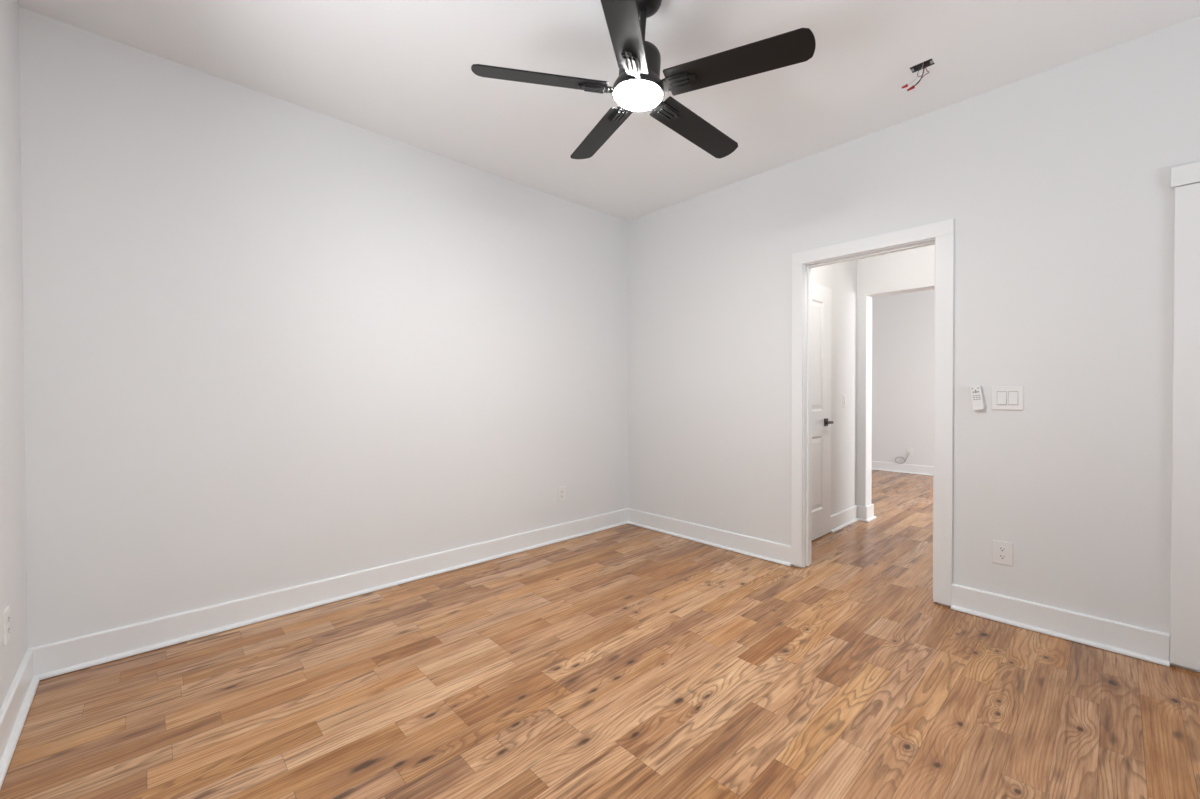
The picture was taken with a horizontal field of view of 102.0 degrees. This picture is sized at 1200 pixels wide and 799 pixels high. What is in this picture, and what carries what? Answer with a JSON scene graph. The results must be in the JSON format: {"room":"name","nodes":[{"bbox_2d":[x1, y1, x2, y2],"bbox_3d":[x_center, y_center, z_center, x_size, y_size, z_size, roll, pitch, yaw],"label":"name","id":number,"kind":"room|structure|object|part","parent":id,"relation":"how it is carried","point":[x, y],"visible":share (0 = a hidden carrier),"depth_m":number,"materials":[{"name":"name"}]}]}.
{"room":"empty bedroom","nodes":[
{"label":"empty bedroom","id":0,"kind":"room"},
{"bbox_2d":[0,0,27,708],"bbox_3d":[-0.567,-0.200,-0.001,0.120,2.740,5.320,-1,1,-43],"label":"wall","id":1,"kind":"structure","parent":0,"point":[13,556],"depth_m":1.79,"materials":[{"name":"white paint"}]},
{"bbox_2d":[3,606,9,645],"bbox_3d":[-2.048,0.780,1.679,0.008,0.116,0.072,-1,1,-43],"label":"wall outlet","id":2,"kind":"object","parent":1,"relation":"attached to","point":[6,614],"visible":1,"depth_m":1.66,"materials":[{"name":"white plastic"}]},
{"bbox_2d":[0,648,39,788],"bbox_3d":[-0.549,1.101,0.109,0.035,0.130,5.200,-1,1,-43],"label":"baseboard","id":3,"kind":"structure","parent":1,"relation":"attached to","point":[14,710],"depth_m":1.70,"materials":[{"name":"white paint"}]},
{"bbox_2d":[19,7,627,647],"bbox_3d":[-1.089,-0.233,3.242,3.804,2.740,0.120,-1,1,-43],"label":"wall","id":4,"kind":"structure","parent":0,"point":[271,343],"depth_m":2.55,"materials":[{"name":"white paint"}]},
{"bbox_2d":[31,508,627,679],"bbox_3d":[-1.032,1.070,3.200,3.567,0.130,0.035,-1,1,-43],"label":"baseboard","id":5,"kind":"structure","parent":4,"relation":"attached to","point":[53,659],"depth_m":2.56,"materials":[{"name":"white paint"}]},
{"bbox_2d":[558,486,565,501],"bbox_3d":[-0.306,0.759,3.899,0.078,0.122,0.008,-1,1,-43],"label":"wall outlet","id":6,"kind":"object","parent":4,"relation":"attached to","point":[561,490],"visible":1,"depth_m":3.90,"materials":[{"name":"white plastic"}]},
{"bbox_2d":[0,470,1199,798],"bbox_3d":[2.394,1.132,3.208,8.807,0.001,5.920,-1,1,-43],"label":"floor","id":7,"kind":"structure","parent":0,"point":[627,661],"depth_m":1.89,"materials":[{"name":"brown wood"}]},
{"bbox_2d":[17,0,1199,220],"bbox_3d":[2.389,-1.658,3.179,8.807,0.100,5.920,-1,1,-43],"label":"ceiling","id":8,"kind":"structure","parent":0,"point":[400,70],"depth_m":2.29,"materials":[{"name":"white paint"}]},
{"bbox_2d":[471,0,815,158],"bbox_3d":[0.187,-1.369,1.928,1.181,0.444,1.224,-1,1,-43],"label":"ceiling fan","id":9,"kind":"object","parent":8,"relation":"hanging from","point":[638,86],"visible":1,"depth_m":1.82,"materials":[{"name":"black"}]},
{"bbox_3d":[-0.229,-1.228,1.860,0.515,0.069,0.117,0,1,-6],"label":"blade","id":10,"kind":"part","parent":9,"relation":"part of","materials":[{"name":"black wood"}]},
{"bbox_3d":[-0.005,-1.220,2.248,0.118,0.044,0.515,0,1,-23],"label":"blade","id":11,"kind":"part","parent":9,"relation":"part of","materials":[{"name":"black wood"}]},
{"bbox_3d":[0.069,-1.204,1.527,0.115,0.047,0.515,0,1,12],"label":"blade","id":12,"kind":"part","parent":9,"relation":"part of","materials":[{"name":"black wood"}]},
{"bbox_3d":[0.434,-1.189,2.153,0.515,0.053,0.118,-1,1,-42],"label":"blade","id":13,"kind":"part","parent":9,"relation":"part of","materials":[{"name":"black wood"}]},
{"bbox_3d":[0.477,-1.179,1.707,0.515,0.068,0.116,0,1,30],"label":"blade","id":14,"kind":"part","parent":9,"relation":"part of","materials":[{"name":"black wood"}]},
{"bbox_2d":[902,58,934,90],"bbox_3d":[1.537,-1.591,2.353,0.083,0.118,0.134,-1,1,-43],"label":"electrical box","id":15,"kind":"object","parent":8,"relation":"attached to","point":[923,65],"visible":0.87,"depth_m":2.35,"materials":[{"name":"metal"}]},
{"bbox_2d":[812,260,856,514],"bbox_3d":[1.861,-0.246,4.096,1.663,2.740,0.100,-1,1,-43],"label":"wall","id":16,"kind":"structure","parent":0,"point":[841,277],"depth_m":4.30,"materials":[{"name":"white paint"}]},
{"bbox_2d":[812,282,832,540],"bbox_3d":[1.683,0.097,3.820,0.720,2.036,0.091,-1,1,-43],"label":"door","id":17,"kind":"structure","parent":16,"relation":"in","point":[821,295],"depth_m":3.95,"materials":[{"name":"white paint"}]},
{"bbox_3d":[1.851,0.187,3.955,0.130,0.062,0.056,-1,1,-43],"label":"handle","id":18,"kind":"part","parent":17,"relation":"part of","materials":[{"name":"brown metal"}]},
{"bbox_2d":[831,505,857,532],"bbox_3d":[2.172,1.052,4.306,0.624,0.132,0.035,-1,1,-43],"label":"baseboard","id":19,"kind":"structure","parent":16,"relation":"attached to","point":[846,517],"depth_m":4.29,"materials":[{"name":"white paint"}]},
{"bbox_2d":[843,394,845,406],"bbox_3d":[2.177,0.009,4.317,0.074,0.120,0.013,-1,1,-43],"label":"light switch","id":20,"kind":"object","parent":16,"relation":"attached to","point":[844,395],"visible":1,"depth_m":4.31,"materials":[{"name":"white plastic"}]},
{"bbox_2d":[856,245,934,505],"bbox_3d":[3.097,-0.246,3.878,0.160,2.740,1.910,-1,1,-43],"label":"wall","id":21,"kind":"structure","parent":0,"point":[911,270],"depth_m":4.47,"materials":[{"name":"white paint"}]},
{"bbox_2d":[857,505,867,521],"bbox_3d":[2.414,1.050,4.478,0.035,0.132,0.117,-1,1,-43],"label":"baseboard","id":22,"kind":"structure","parent":21,"relation":"attached to","point":[861,510],"depth_m":4.48,"materials":[{"name":"white paint"}]},
{"bbox_2d":[866,504,876,521],"bbox_3d":[2.513,1.049,4.515,0.230,0.132,0.035,-1,1,-43],"label":"baseboard hall opening","id":23,"kind":"structure","parent":21,"relation":"attached to","point":[870,508],"depth_m":4.52,"materials":[{"name":"white paint"}]},
{"bbox_2d":[872,289,933,465],"bbox_3d":[5.555,-0.274,6.170,0.120,2.740,5.920,-1,1,-43],"label":"wall","id":24,"kind":"structure","parent":0,"point":[902,324],"depth_m":7.21,"materials":[{"name":"white paint"}]},
{"bbox_2d":[872,461,932,475],"bbox_3d":[5.494,1.028,6.137,0.035,0.130,5.700,-1,1,-43],"label":"baseboard","id":25,"kind":"structure","parent":24,"relation":"attached to","point":[882,466],"depth_m":7.20,"materials":[{"name":"white paint"}]},
{"bbox_2d":[895,448,911,463],"bbox_3d":[4.495,0.832,7.195,0.036,0.244,0.214,-1,1,-43],"label":"cable plate","id":26,"kind":"object","parent":24,"relation":"attached to","point":[909,450],"visible":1,"depth_m":7.16,"materials":[{"name":"white plastic"}]},
{"bbox_3d":[4.555,0.769,7.153,0.006,0.118,0.072,-1,1,-43],"label":"plate","id":27,"kind":"part","parent":26,"relation":"part of","materials":[{"name":"white plastic"}]},
{"bbox_2d":[628,16,1199,671],"bbox_3d":[2.118,-0.231,2.524,0.117,2.740,5.320,-1,1,-43],"label":"wall","id":28,"kind":"structure","parent":0,"point":[1054,183],"depth_m":2.49,"materials":[{"name":"white paint"}]},
{"bbox_2d":[628,508,791,565],"bbox_3d":[0.770,1.060,3.861,0.035,0.130,1.542,-1,1,-43],"label":"baseboard","id":29,"kind":"structure","parent":28,"relation":"attached to","point":[767,550],"depth_m":3.74,"materials":[{"name":"white paint"}]},
{"bbox_2d":[811,399,811,550],"bbox_3d":[1.705,0.071,3.065,0.018,2.114,0.912,-1,1,-43],"label":"trim","id":30,"kind":"structure","parent":28,"relation":"attached to","point":[811,399],"depth_m":3.34,"materials":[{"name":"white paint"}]},
{"bbox_2d":[791,218,953,605],"bbox_3d":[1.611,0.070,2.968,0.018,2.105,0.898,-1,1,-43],"label":"trim","id":31,"kind":"structure","parent":28,"relation":"attached to","point":[942,231],"depth_m":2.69,"materials":[{"name":"white paint"}]},
{"bbox_2d":[970,385,984,409],"bbox_3d":[1.988,-0.009,2.559,0.028,0.130,0.061,-1,1,-43],"label":"remote control","id":32,"kind":"object","parent":28,"relation":"attached to","point":[977,397],"visible":1,"depth_m":2.55,"materials":[{"name":"white plastic"}]},
{"bbox_2d":[992,540,1012,565],"bbox_3d":[2.069,0.789,2.497,0.008,0.120,0.082,-1,1,-43],"label":"wall outlet","id":33,"kind":"object","parent":28,"relation":"attached to","point":[1002,551],"visible":1,"depth_m":2.49,"materials":[{"name":"white plastic"}]},
{"bbox_2d":[998,554,1006,559],"bbox_3d":[2.067,0.808,2.495,0.003,0.027,0.033,-1,1,-43],"label":"socket","id":34,"kind":"object","parent":33,"relation":"attached to","point":[1000,556],"depth_m":2.49,"materials":[{"name":"grey plastic"}]},
{"bbox_2d":[998,546,1006,551],"bbox_3d":[2.067,0.769,2.495,0.003,0.027,0.033,-1,1,-43],"label":"socket","id":35,"kind":"object","parent":33,"relation":"attached to","point":[1000,548],"depth_m":2.49,"materials":[{"name":"grey plastic"}]},
{"bbox_2d":[992,386,1023,409],"bbox_3d":[2.076,-0.007,2.476,0.013,0.122,0.126,-1,1,-43],"label":"light switch","id":36,"kind":"object","parent":28,"relation":"attached to","point":[1003,397],"visible":1,"depth_m":2.47,"materials":[{"name":"white plastic"}]},
{"bbox_3d":[2.061,-0.007,2.493,0.002,0.069,0.039,-1,1,-43],"label":"rocker frame","id":37,"kind":"part","parent":36,"relation":"part of","materials":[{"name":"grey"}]},
{"bbox_2d":[951,583,1169,666],"bbox_3d":[2.178,1.073,2.365,0.035,0.130,0.772,-1,1,-43],"label":"baseboard","id":38,"kind":"structure","parent":28,"relation":"attached to","point":[1145,644],"depth_m":2.31,"materials":[{"name":"white paint"}]},
{"bbox_2d":[1170,162,1199,670],"bbox_3d":[2.760,0.077,1.741,0.026,2.118,0.942,-1,1,-43],"label":"trim","id":39,"kind":"structure","parent":28,"relation":"attached to","point":[1185,500],"depth_m":2.04,"materials":[{"name":"white paint"}]}
]}

